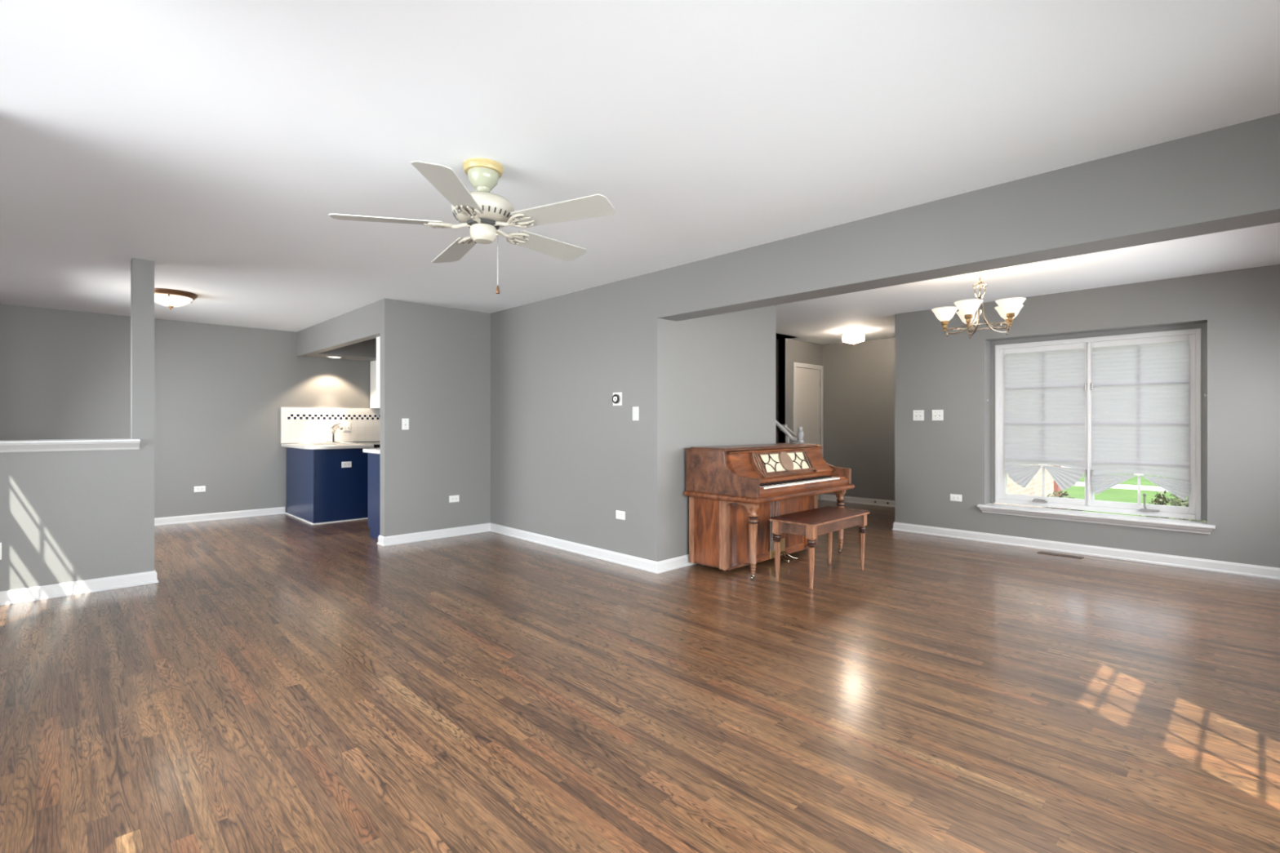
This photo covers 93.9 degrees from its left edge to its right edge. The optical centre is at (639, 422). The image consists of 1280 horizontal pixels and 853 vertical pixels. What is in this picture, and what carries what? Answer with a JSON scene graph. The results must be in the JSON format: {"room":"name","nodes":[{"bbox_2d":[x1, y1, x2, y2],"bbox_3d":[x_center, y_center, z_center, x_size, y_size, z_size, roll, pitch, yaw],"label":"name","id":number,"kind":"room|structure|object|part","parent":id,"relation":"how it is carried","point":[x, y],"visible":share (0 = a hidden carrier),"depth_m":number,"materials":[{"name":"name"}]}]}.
{"room":"living room","nodes":[
{"label":"living room","id":0,"kind":"room"},
{"bbox_2d":[0,257,154,591],"bbox_3d":[-4.215,-0.005,4.145,1.315,2.450,0.120,0,0,-44],"label":"wall","id":1,"kind":"structure","parent":0,"point":[67,516],"depth_m":4.33,"materials":[{"name":"grey paint"}]},
{"bbox_2d":[0,542,1,559],"bbox_3d":[-4.296,0.860,3.976,0.072,0.115,0.011,0,0,-44],"label":"wall outlet","id":2,"kind":"object","parent":1,"relation":"attached to","point":[0,543],"visible":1,"depth_m":4.00,"materials":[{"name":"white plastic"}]},
{"bbox_2d":[0,438,140,452],"bbox_3d":[-4.242,0.161,4.107,1.225,0.078,0.277,0,0,-44],"label":"trim","id":3,"kind":"structure","parent":1,"relation":"attached to","point":[49,445],"depth_m":4.19,"materials":[{"name":"white wood"}]},
{"bbox_2d":[0,569,158,605],"bbox_3d":[-4.207,1.175,4.153,1.337,0.090,0.164,0,0,-44],"label":"baseboard","id":4,"kind":"structure","parent":1,"relation":"attached to","point":[45,592],"depth_m":4.25,"materials":[{"name":"white wood"}]},
{"bbox_2d":[0,304,380,518],"bbox_3d":[-4.781,-0.005,8.095,6.000,2.450,0.120,0,0,-44],"label":"wall","id":5,"kind":"structure","parent":0,"point":[220,391],"depth_m":7.27,"materials":[{"name":"grey paint"}]},
{"bbox_2d":[194,485,205,492],"bbox_3d":[-5.429,0.820,7.377,0.115,0.072,0.010,0,0,-44],"label":"wall outlet","id":6,"kind":"object","parent":5,"relation":"attached to","point":[202,488],"visible":1,"depth_m":7.38,"materials":[{"name":"white plastic"}]},
{"bbox_2d":[154,506,285,525],"bbox_3d":[-5.821,1.175,6.988,2.965,0.090,0.022,0,0,-44],"label":"baseboard","id":7,"kind":"structure","parent":5,"relation":"attached to","point":[280,510],"depth_m":7.49,"materials":[{"name":"white wood"}]},
{"bbox_2d":[280,407,380,443],"bbox_3d":[-3.733,0.035,9.014,2.955,0.480,0.015,0,0,-44],"label":"tile backsplash","id":8,"kind":"structure","parent":5,"relation":"attached to","point":[298,424],"depth_m":8.36,"materials":[{"name":"white tile"}]},
{"bbox_2d":[342,422,351,431],"bbox_3d":[-4.189,0.060,8.547,0.115,0.115,0.018,0,0,-44],"label":"backsplash outlet","id":9,"kind":"object","parent":8,"relation":"attached to","point":[346,426],"visible":1,"depth_m":8.55,"materials":[{"name":"white plastic"}]},
{"bbox_2d":[369,360,376,408],"bbox_3d":[-3.543,-0.553,8.948,0.835,0.690,0.342,0,0,-44],"label":"upper cabinet","id":10,"kind":"object","parent":5,"relation":"attached to","point":[373,363],"visible":0.06,"depth_m":8.69,"materials":[{"name":"white paint"}]},
{"bbox_2d":[296,300,380,361],"bbox_3d":[-2.641,-1.065,8.031,2.775,0.330,2.950,0,0,-44],"label":"soffit","id":11,"kind":"structure","parent":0,"point":[353,335],"depth_m":7.18,"materials":[{"name":"grey paint"}]},
{"bbox_2d":[326,355,342,358],"bbox_3d":[-4.185,-0.895,8.198,0.200,0.010,0.200,0,0,-44],"label":"recessed light","id":12,"kind":"object","parent":11,"relation":"in","point":[332,357],"visible":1,"depth_m":8.16,"materials":[{"name":"white glass"}]},
{"bbox_2d":[380,297,490,536],"bbox_3d":[-1.573,-0.005,6.929,2.775,2.450,0.120,0,0,-44],"label":"wall","id":13,"kind":"structure","parent":0,"point":[435,361],"depth_m":6.27,"materials":[{"name":"grey paint"}]},
{"bbox_2d":[376,336,380,408],"bbox_3d":[-2.353,-0.524,6.513,0.915,0.748,0.350,0,0,-44],"label":"upper cabinet","id":14,"kind":"object","parent":13,"relation":"attached to","point":[378,339],"visible":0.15,"depth_m":6.25,"materials":[{"name":"white paint"}]},
{"bbox_2d":[401,418,408,429],"bbox_3d":[-2.374,0.015,6.056,0.072,0.115,0.018,0,0,-44],"label":"light switch","id":15,"kind":"object","parent":13,"relation":"attached to","point":[405,422],"visible":1,"depth_m":6.06,"materials":[{"name":"white plastic"}]},
{"bbox_2d":[448,495,459,502],"bbox_3d":[-1.996,0.820,6.428,0.115,0.072,0.010,0,0,-44],"label":"wall outlet","id":16,"kind":"object","parent":13,"relation":"attached to","point":[451,498],"visible":1,"depth_m":6.43,"materials":[{"name":"white plastic"}]},
{"bbox_2d":[0,499,1279,852],"bbox_3d":[-0.062,1.280,5.747,9.630,0.120,10.060,0,0,-44],"label":"floor","id":17,"kind":"structure","parent":0,"point":[284,683],"depth_m":2.62,"materials":[{"name":"brown wood"}]},
{"bbox_2d":[285,447,368,524],"bbox_3d":[-4.087,0.772,7.813,0.675,0.895,1.210,0,0,-44],"label":"base cabinet","id":18,"kind":"object","parent":17,"relation":"on","point":[319,491],"visible":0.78,"depth_m":7.41,"materials":[{"name":"blue paint"}]},
{"bbox_3d":[-4.318,0.766,7.596,0.020,0.883,1.200,0,0,-44],"label":"panel","id":19,"kind":"part","parent":18,"relation":"part of","materials":[{"name":"blue paint"}]},
{"bbox_3d":[-4.090,1.213,7.810,0.665,0.014,1.210,0,0,-44],"label":"shoe molding","id":20,"kind":"part","parent":18,"relation":"part of","materials":[{"name":"white paint"}]},
{"bbox_2d":[281,443,373,449],"bbox_3d":[-4.081,0.302,7.786,0.745,0.040,1.262,0,0,-44],"label":"countertop","id":21,"kind":"structure","parent":18,"relation":"on","point":[299,446],"depth_m":7.42,"materials":[{"name":"stone"}]},
{"bbox_2d":[298,441,355,444],"bbox_3d":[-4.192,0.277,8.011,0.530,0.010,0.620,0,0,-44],"label":"sink","id":22,"kind":"object","parent":21,"relation":"in","point":[340,442],"visible":0.95,"depth_m":7.93,"materials":[{"name":"white paint"}]},
{"bbox_3d":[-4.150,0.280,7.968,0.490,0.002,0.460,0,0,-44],"label":"sink bowl","id":23,"kind":"part","parent":22,"relation":"part of","materials":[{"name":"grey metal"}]},
{"bbox_2d":[324,423,342,442],"bbox_3d":[-4.197,0.141,8.212,0.203,0.263,0.224,0,0,-44],"label":"faucet","id":24,"kind":"object","parent":21,"relation":"on","point":[333,428],"visible":1,"depth_m":8.24,"materials":[{"name":"silver metal"}]},
{"bbox_3d":[-4.171,0.103,8.230,0.224,0.136,0.044,0,0,25],"label":"spout","id":25,"kind":"part","parent":24,"relation":"part of","materials":[{"name":"silver metal"}]},
{"bbox_3d":[-3.673,0.766,7.401,0.635,0.883,0.018,0,0,-44],"label":"panel","id":26,"kind":"part","parent":18,"relation":"part of","materials":[{"name":"blue paint"}]},
{"bbox_2d":[341,461,351,467],"bbox_3d":[-3.632,0.520,7.405,0.115,0.072,0.010,0,0,-44],"label":"outlet","id":27,"kind":"object","parent":18,"relation":"attached to","point":[344,464],"visible":1,"depth_m":7.40,"materials":[{"name":"white plastic"}]},
{"bbox_2d":[353,441,380,448],"bbox_3d":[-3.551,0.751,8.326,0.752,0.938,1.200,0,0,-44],"label":"range","id":28,"kind":"object","parent":17,"relation":"on","point":[376,444],"visible":0.08,"depth_m":8.00,"materials":[{"name":"white paint"}]},
{"bbox_2d":[368,453,380,539],"bbox_3d":[-1.968,0.772,7.043,2.225,0.895,0.545,0,0,-44],"label":"base cabinet","id":29,"kind":"object","parent":17,"relation":"on","point":[374,460],"visible":0.08,"depth_m":6.30,"materials":[{"name":"blue paint"}]},
{"bbox_2d":[363,448,380,453],"bbox_3d":[-1.978,0.302,7.027,2.260,0.040,0.575,0,0,-44],"label":"countertop","id":30,"kind":"structure","parent":29,"relation":"on","point":[375,451],"depth_m":6.29,"materials":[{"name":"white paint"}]},
{"bbox_2d":[684,443,854,580],"bbox_3d":[1.189,0.713,5.311,1.564,1.013,0.737,0,0,-44],"label":"upright piano","id":31,"kind":"object","parent":17,"relation":"on","point":[734,491],"visible":0.98,"depth_m":4.96,"materials":[{"name":"brown wood"}]},
{"bbox_3d":[0.560,0.896,4.950,0.025,0.548,0.270,0,0,-44],"label":"panel","id":32,"kind":"part","parent":31,"relation":"part of","materials":[{"name":"brown wood"}]},
{"bbox_3d":[0.651,0.402,4.805,0.042,0.347,0.715,0,0,-44],"label":"panel","id":33,"kind":"part","parent":31,"relation":"part of","materials":[{"name":"brown wood"}]},
{"bbox_3d":[0.815,0.896,4.946,0.285,0.548,0.130,0,0,-44],"label":"curved panel","id":34,"kind":"part","parent":31,"relation":"part of","materials":[{"name":"brown wood"}]},
{"bbox_3d":[0.877,0.898,4.630,0.080,0.553,0.080,0,0,-44],"label":"leg","id":35,"kind":"part","parent":31,"relation":"part of","materials":[{"name":"brown wood"}]},
{"bbox_3d":[1.081,0.217,5.423,1.528,0.021,0.425,0,0,-44],"label":"lid","id":36,"kind":"part","parent":31,"relation":"part of","materials":[{"name":"brown wood"}]},
{"bbox_3d":[1.114,0.861,5.096,0.011,0.479,0.050,0,0,1],"label":"pedal rod","id":37,"kind":"part","parent":31,"relation":"part of","materials":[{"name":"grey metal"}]},
{"bbox_3d":[1.137,0.861,5.119,0.010,0.478,0.041,0,0,-18],"label":"pedal rod","id":38,"kind":"part","parent":31,"relation":"part of","materials":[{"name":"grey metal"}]},
{"bbox_3d":[1.213,0.243,5.287,1.436,0.017,0.075,0,0,-44],"label":"cornice","id":39,"kind":"part","parent":31,"relation":"part of","materials":[{"name":"brown wood"}]},
{"bbox_3d":[1.168,0.861,5.148,0.041,0.478,0.010,0,0,19],"label":"pedal rod","id":40,"kind":"part","parent":31,"relation":"part of","materials":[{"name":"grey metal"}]},
{"bbox_3d":[1.198,1.095,5.209,0.230,0.150,0.006,0,0,-44],"label":"pedal plate","id":41,"kind":"part","parent":31,"relation":"part of","materials":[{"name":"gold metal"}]},
{"bbox_3d":[1.237,1.143,5.261,0.760,0.065,0.015,0,0,-44],"label":"toe rail","id":42,"kind":"part","parent":31,"relation":"part of","materials":[{"name":"brown wood"}]},
{"bbox_3d":[1.229,0.893,5.270,0.760,0.543,0.022,0,0,-44],"label":"knee panel","id":43,"kind":"part","parent":31,"relation":"part of","materials":[{"name":"brown wood"}]},
{"bbox_3d":[1.253,0.375,5.245,1.436,0.266,0.190,0,0,-44],"label":"curved panel","id":44,"kind":"part","parent":31,"relation":"part of","materials":[{"name":"brown wood"}]},
{"bbox_3d":[1.565,0.896,5.674,0.285,0.548,0.130,0,0,-44],"label":"curved panel","id":45,"kind":"part","parent":31,"relation":"part of","materials":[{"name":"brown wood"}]},
{"bbox_3d":[1.712,0.402,5.833,0.042,0.347,0.715,0,0,-44],"label":"panel","id":46,"kind":"part","parent":31,"relation":"part of","materials":[{"name":"brown wood"}]},
{"bbox_3d":[1.879,0.898,5.602,0.080,0.553,0.080,0,0,-44],"label":"leg","id":47,"kind":"part","parent":31,"relation":"part of","materials":[{"name":"brown wood"}]},
{"bbox_2d":[775,419,804,443],"bbox_3d":[1.611,0.005,8.848,0.350,2.450,1.966,0,0,-44],"label":"stair railing","id":48,"kind":"object","parent":17,"relation":"on","point":[799,437],"visible":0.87,"depth_m":8.19,"materials":[{"name":"white wood"}]},
{"bbox_3d":[2.136,0.128,8.516,0.060,0.196,0.281,0,0,-44],"label":"handrail","id":49,"kind":"part","parent":48,"relation":"part of","materials":[{"name":"white wood"}]},
{"bbox_3d":[2.171,0.635,8.092,0.100,1.170,0.100,0,0,-44],"label":"newel post","id":50,"kind":"part","parent":48,"relation":"part of","materials":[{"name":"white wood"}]},
{"bbox_2d":[769,506,869,589],"bbox_3d":[1.447,0.974,4.772,0.892,0.492,0.382,0,0,-44],"label":"piano bench","id":51,"kind":"object","parent":17,"relation":"on","point":[811,523],"visible":1,"depth_m":4.58,"materials":[{"name":"brown wood"}]},
{"bbox_3d":[1.055,0.987,4.594,0.056,0.466,0.056,0,0,-44],"label":"leg","id":52,"kind":"part","parent":51,"relation":"part of","materials":[{"name":"brown wood"}]},
{"bbox_3d":[1.257,0.987,4.386,0.056,0.466,0.056,0,0,-44],"label":"leg","id":53,"kind":"part","parent":51,"relation":"part of","materials":[{"name":"brown wood"}]},
{"bbox_3d":[1.447,0.748,4.772,0.892,0.013,0.382,0,0,-44],"label":"edge molding","id":54,"kind":"part","parent":51,"relation":"part of","materials":[{"name":"brown wood"}]},
{"bbox_3d":[1.637,0.987,5.158,0.056,0.466,0.056,0,0,-44],"label":"leg","id":55,"kind":"part","parent":51,"relation":"part of","materials":[{"name":"brown wood"}]},
{"bbox_3d":[1.839,0.987,4.950,0.056,0.466,0.056,0,0,-44],"label":"leg","id":56,"kind":"part","parent":51,"relation":"part of","materials":[{"name":"brown wood"}]},
{"bbox_2d":[1036,551,1084,559],"bbox_3d":[3.863,1.218,5.498,0.110,0.005,0.340,0,0,-44],"label":"floor vent","id":57,"kind":"object","parent":17,"relation":"in","point":[1040,552],"visible":1,"depth_m":5.48,"materials":[{"name":"brown metal"}]},
{"bbox_2d":[0,0,1279,344],"bbox_3d":[-0.062,-1.290,5.747,9.630,0.120,10.060,0,0,-44],"label":"ceiling","id":58,"kind":"structure","parent":0,"point":[215,144],"depth_m":2.50,"materials":[{"name":"white paint"}]},
{"bbox_2d":[154,288,197,310],"bbox_3d":[-4.451,-1.149,5.671,0.416,0.162,0.416,0,0,-44],"label":"dome light","id":59,"kind":"object","parent":58,"relation":"attached to","point":[171,298],"visible":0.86,"depth_m":5.58,"materials":[{"name":"white glass"}]},
{"bbox_3d":[-4.451,-1.146,5.671,0.344,0.088,0.344,0,0,-44],"label":"lamp shade","id":60,"kind":"part","parent":59,"relation":"part of","materials":[{"name":"white glass"}]},
{"bbox_2d":[328,157,614,293],"bbox_3d":[-0.747,-0.927,2.908,1.273,0.605,1.281,0,0,-44],"label":"ceiling fan","id":61,"kind":"object","parent":58,"relation":"hanging from","point":[483,211],"visible":1,"depth_m":2.79,"materials":[{"name":"white metal"}]},
{"bbox_3d":[-1.162,-0.933,2.759,0.480,0.041,0.158,0,0,-16],"label":"fan blade","id":62,"kind":"part","parent":61,"relation":"part of","materials":[{"name":"white wood"}]},
{"bbox_3d":[-0.769,-0.955,2.449,0.158,0.041,0.480,0,0,3],"label":"fan blade","id":63,"kind":"part","parent":61,"relation":"part of","materials":[{"name":"white wood"}]},
{"bbox_3d":[-0.987,-0.927,3.227,0.157,0.053,0.480,0,0,-34],"label":"fan blade","id":64,"kind":"part","parent":61,"relation":"part of","materials":[{"name":"white wood"}]},
{"bbox_3d":[-0.695,-0.789,2.900,0.016,0.248,0.003,0,0,-44],"label":"pull chain","id":65,"kind":"part","parent":61,"relation":"part of","materials":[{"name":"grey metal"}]},
{"bbox_3d":[-0.489,-0.944,3.207,0.156,0.044,0.480,0,0,38],"label":"fan blade","id":66,"kind":"part","parent":61,"relation":"part of","materials":[{"name":"white wood"}]},
{"bbox_3d":[-0.353,-0.961,2.727,0.480,0.053,0.157,0,0,21],"label":"fan blade","id":67,"kind":"part","parent":61,"relation":"part of","materials":[{"name":"white wood"}]},
{"bbox_2d":[841,329,865,346],"bbox_3d":[2.856,-1.126,8.003,0.276,0.208,0.282,0,0,-44],"label":"light","id":68,"kind":"object","parent":58,"relation":"attached to","point":[852,337],"visible":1,"depth_m":7.92,"materials":[{"name":"white glass"}]},
{"bbox_3d":[2.725,-1.131,7.984,0.013,0.093,0.072,0,0,-8],"label":"crystal panel","id":69,"kind":"part","parent":68,"relation":"part of","materials":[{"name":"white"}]},
{"bbox_3d":[2.761,-1.131,7.912,0.013,0.093,0.072,0,0,-44],"label":"crystal panel","id":70,"kind":"part","parent":68,"relation":"part of","materials":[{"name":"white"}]},
{"bbox_3d":[2.856,-1.068,8.003,0.244,0.032,0.244,0,0,-44],"label":"lamp shade","id":71,"kind":"part","parent":68,"relation":"part of","materials":[{"name":"white glass"}]},
{"bbox_3d":[2.856,-1.215,8.003,0.140,0.030,0.140,0,0,-44],"label":"ceiling plate","id":72,"kind":"part","parent":68,"relation":"part of","materials":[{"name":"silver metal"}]},
{"bbox_3d":[2.833,-1.131,7.873,0.072,0.093,0.013,0,0,10],"label":"crystal panel","id":73,"kind":"part","parent":68,"relation":"part of","materials":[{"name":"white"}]},
{"bbox_3d":[2.913,-1.131,7.885,0.072,0.093,0.013,0,0,-26],"label":"crystal panel","id":74,"kind":"part","parent":68,"relation":"part of","materials":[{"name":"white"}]},
{"bbox_2d":[931,271,1026,338],"bbox_3d":[2.486,-0.939,4.389,0.604,0.582,0.621,0,0,-44],"label":"chandelier","id":75,"kind":"object","parent":58,"relation":"hanging from","point":[1008,308],"visible":0.92,"depth_m":4.37,"materials":[{"name":"white glass"}]},
{"bbox_3d":[2.302,-0.811,4.516,0.184,0.093,0.184,0,0,-44],"label":"lamp shade","id":76,"kind":"part","parent":75,"relation":"part of","materials":[{"name":"white glass"}]},
{"bbox_3d":[2.400,-0.787,4.458,0.227,0.278,0.019,0,0,31],"label":"arm","id":77,"kind":"part","parent":75,"relation":"part of","materials":[{"name":"silver metal"}]},
{"bbox_3d":[2.332,-0.811,4.247,0.184,0.093,0.184,0,0,-44],"label":"lamp shade","id":78,"kind":"part","parent":75,"relation":"part of","materials":[{"name":"white glass"}]},
{"bbox_3d":[2.548,-0.811,4.627,0.184,0.093,0.184,0,0,-44],"label":"lamp shade","id":79,"kind":"part","parent":75,"relation":"part of","materials":[{"name":"white glass"}]},
{"bbox_3d":[2.527,-0.787,4.516,0.020,0.278,0.227,0,0,11],"label":"arm","id":80,"kind":"part","parent":75,"relation":"part of","materials":[{"name":"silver metal"}]},
{"bbox_3d":[2.417,-0.787,4.322,0.227,0.278,0.020,0,0,-41],"label":"arm","id":81,"kind":"part","parent":75,"relation":"part of","materials":[{"name":"silver metal"}]},
{"bbox_3d":[2.618,-0.787,4.417,0.227,0.278,0.020,0,0,-5],"label":"arm","id":82,"kind":"part","parent":75,"relation":"part of","materials":[{"name":"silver metal"}]},
{"bbox_3d":[2.548,-0.787,4.295,0.020,0.278,0.227,0,0,-25],"label":"arm","id":83,"kind":"part","parent":75,"relation":"part of","materials":[{"name":"silver metal"}]},
{"bbox_3d":[2.731,-0.811,4.428,0.184,0.093,0.184,0,0,-44],"label":"lamp shade","id":84,"kind":"part","parent":75,"relation":"part of","materials":[{"name":"white glass"}]},
{"bbox_3d":[2.597,-0.811,4.192,0.184,0.093,0.184,0,0,-44],"label":"lamp shade","id":85,"kind":"part","parent":75,"relation":"part of","materials":[{"name":"white glass"}]},
{"bbox_2d":[775,333,822,500],"bbox_3d":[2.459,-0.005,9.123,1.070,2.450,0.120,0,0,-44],"label":"wall","id":86,"kind":"structure","parent":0,"point":[796,351],"depth_m":8.84,"materials":[{"name":"grey paint"}]},
{"bbox_2d":[793,362,822,500],"bbox_3d":[2.582,0.163,9.142,0.862,2.115,0.113,0,0,-44],"label":"door","id":87,"kind":"structure","parent":86,"relation":"attached to","point":[806,383],"depth_m":9.17,"materials":[{"name":"white wood"}]},
{"bbox_2d":[822,337,894,500],"bbox_3d":[3.450,-0.005,8.956,0.120,2.450,2.340,0,0,-44],"label":"wall","id":88,"kind":"structure","parent":0,"point":[859,379],"depth_m":8.98,"materials":[{"name":"grey paint"}]},
{"bbox_2d":[490,113,1279,561],"bbox_3d":[0.236,-0.005,5.993,1.720,2.450,9.880,0,0,-44],"label":"wall","id":89,"kind":"structure","parent":0,"point":[564,458],"depth_m":4.93,"materials":[{"name":"grey paint"}]},
{"bbox_2d":[377,523,697,573],"bbox_3d":[-0.665,1.175,5.763,3.978,0.090,1.566,0,0,10],"label":"baseboard","id":90,"kind":"structure","parent":89,"relation":"attached to","point":[664,566],"depth_m":5.90,"materials":[{"name":"white wood"}]},
{"bbox_2d":[612,391,622,405],"bbox_3d":[-0.206,-0.205,5.190,0.032,0.115,0.115,0,0,-44],"label":"thermostat","id":91,"kind":"object","parent":89,"relation":"attached to","point":[617,397],"visible":1,"depth_m":5.17,"materials":[{"name":"white plastic"}]},
{"bbox_2d":[616,510,625,519],"bbox_3d":[-0.170,0.800,5.169,0.010,0.072,0.115,0,0,-44],"label":"wall outlet","id":92,"kind":"object","parent":89,"relation":"attached to","point":[620,514],"visible":1,"depth_m":5.16,"materials":[{"name":"white plastic"}]},
{"bbox_2d":[632,406,639,420],"bbox_3d":[-0.038,-0.075,5.032,0.011,0.115,0.072,0,0,-44],"label":"light switch","id":93,"kind":"object","parent":89,"relation":"attached to","point":[635,409],"visible":1,"depth_m":5.03,"materials":[{"name":"white plastic"}]},
{"bbox_2d":[894,264,1279,568],"bbox_3d":[4.874,-0.005,6.157,1.970,2.450,3.660,0,0,-44],"label":"wall","id":94,"kind":"structure","parent":0,"point":[935,460],"depth_m":5.35,"materials":[{"name":"grey paint"}]},
{"bbox_2d":[913,409,924,420],"bbox_3d":[3.067,-0.080,6.593,0.018,0.115,0.115,0,0,-44],"label":"light switch","id":95,"kind":"object","parent":94,"relation":"attached to","point":[918,415],"visible":1,"depth_m":6.59,"materials":[{"name":"white plastic"}]},
{"bbox_2d":[932,409,942,420],"bbox_3d":[3.207,-0.080,6.449,0.018,0.115,0.115,0,0,-44],"label":"light switch","id":96,"kind":"object","parent":94,"relation":"attached to","point":[937,415],"visible":1,"depth_m":6.45,"materials":[{"name":"white plastic"}]},
{"bbox_2d":[950,493,961,502],"bbox_3d":[3.338,0.795,6.320,0.010,0.072,0.115,0,0,-44],"label":"wall outlet","id":97,"kind":"object","parent":94,"relation":"attached to","point":[953,497],"visible":1,"depth_m":6.32,"materials":[{"name":"white plastic"}]},
{"bbox_2d":[822,493,1279,580],"bbox_3d":[4.155,1.175,6.797,1.872,0.090,5.580,0,0,-44],"label":"baseboard","id":98,"kind":"structure","parent":94,"relation":"attached to","point":[1267,572],"depth_m":5.52,"materials":[{"name":"white wood"}]},
{"bbox_2d":[977,328,1215,534],"bbox_3d":[4.177,0.058,5.601,0.325,1.725,1.758,0,0,-44],"label":"window","id":99,"kind":"structure","parent":94,"relation":"in","point":[1193,512],"depth_m":5.57,"materials":[{"name":"white wood"}]},
{"bbox_3d":[3.956,0.771,5.922,0.036,0.034,0.120,0,0,-44],"label":"crank handle","id":100,"kind":"part","parent":99,"relation":"part of","materials":[{"name":"grey metal"}]},
{"bbox_3d":[4.003,0.015,5.957,0.050,1.550,0.741,0,0,-44],"label":"sash","id":101,"kind":"part","parent":99,"relation":"part of","materials":[{"name":"white paint"}]},
{"bbox_2d":[1004,348,1085,490],"bbox_3d":[3.983,-0.023,5.912,0.026,1.358,0.685,0,0,-44],"label":"pleated shade","id":102,"kind":"object","parent":99,"relation":"attached to","point":[1045,393],"visible":1,"depth_m":5.90,"materials":[{"name":"white fabric"}]},
{"bbox_3d":[4.150,0.854,5.575,0.250,0.024,1.758,0,0,-44],"label":"sill","id":103,"kind":"part","parent":99,"relation":"part of","materials":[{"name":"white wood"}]},
{"bbox_2d":[1090,341,1191,500],"bbox_3d":[4.491,-0.014,5.387,0.026,1.376,0.702,0,0,-44],"label":"pleated shade","id":104,"kind":"object","parent":99,"relation":"attached to","point":[1141,393],"visible":1,"depth_m":5.38,"materials":[{"name":"white fabric"}]},
{"bbox_3d":[4.533,0.015,5.410,0.050,1.550,0.726,0,0,-44],"label":"sash","id":105,"kind":"part","parent":99,"relation":"part of","materials":[{"name":"white paint"}]},
{"bbox_3d":[4.534,0.712,5.320,0.043,0.153,0.130,0,0,-44],"label":"crank handle","id":106,"kind":"part","parent":99,"relation":"part of","materials":[{"name":"grey metal"}]},
{"bbox_2d":[990,322,1207,520],"bbox_3d":[4.283,-0.007,5.704,0.110,1.685,1.658,0,0,-44],"label":"window frame","id":107,"kind":"structure","parent":94,"relation":"attached to","point":[1203,326],"depth_m":5.49,"materials":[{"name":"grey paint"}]},
{"label":"outside","id":108,"kind":"structure","parent":0,"visible":0},
{"bbox_2d":[1061,473,1205,521],"bbox_3d":[24.129,1.720,23.383,52.800,0.100,80.000,0,0,-44],"label":"lawn","id":109,"kind":"structure","parent":108,"point":[1127,495],"depth_m":14.09,"materials":[{"name":"green plant"}]},
{"bbox_2d":[994,464,1061,509],"bbox_3d":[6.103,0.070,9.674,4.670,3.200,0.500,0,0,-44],"label":"garage wing","id":110,"kind":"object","parent":109,"relation":"on","point":[1034,487],"visible":0.02,"depth_m":10.19,"materials":[{"name":"beige brick"}]},
{"bbox_2d":[1042,490,1082,511],"bbox_3d":[6.794,1.384,9.648,0.587,0.581,0.579,0,0,-44],"label":"shrub","id":111,"kind":"object","parent":109,"relation":"on","point":[1064,494],"visible":0.12,"depth_m":9.63,"materials":[{"name":"green plant"}]},
{"bbox_2d":[1139,489,1207,521],"bbox_3d":[6.683,1.256,7.475,0.751,0.836,0.747,0,0,-44],"label":"shrub","id":112,"kind":"object","parent":109,"relation":"on","point":[1162,499],"visible":0.12,"depth_m":7.47,"materials":[{"name":"green plant"}]},
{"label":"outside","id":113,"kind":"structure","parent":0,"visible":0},
{"bbox_2d":[1075,481,1167,491],"bbox_3d":[14.183,1.660,13.744,1.100,0.020,80.000,0,0,-44],"label":"sidewalk","id":114,"kind":"structure","parent":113,"point":[1078,484],"depth_m":15.15,"materials":[{"name":"concrete"}]}
]}

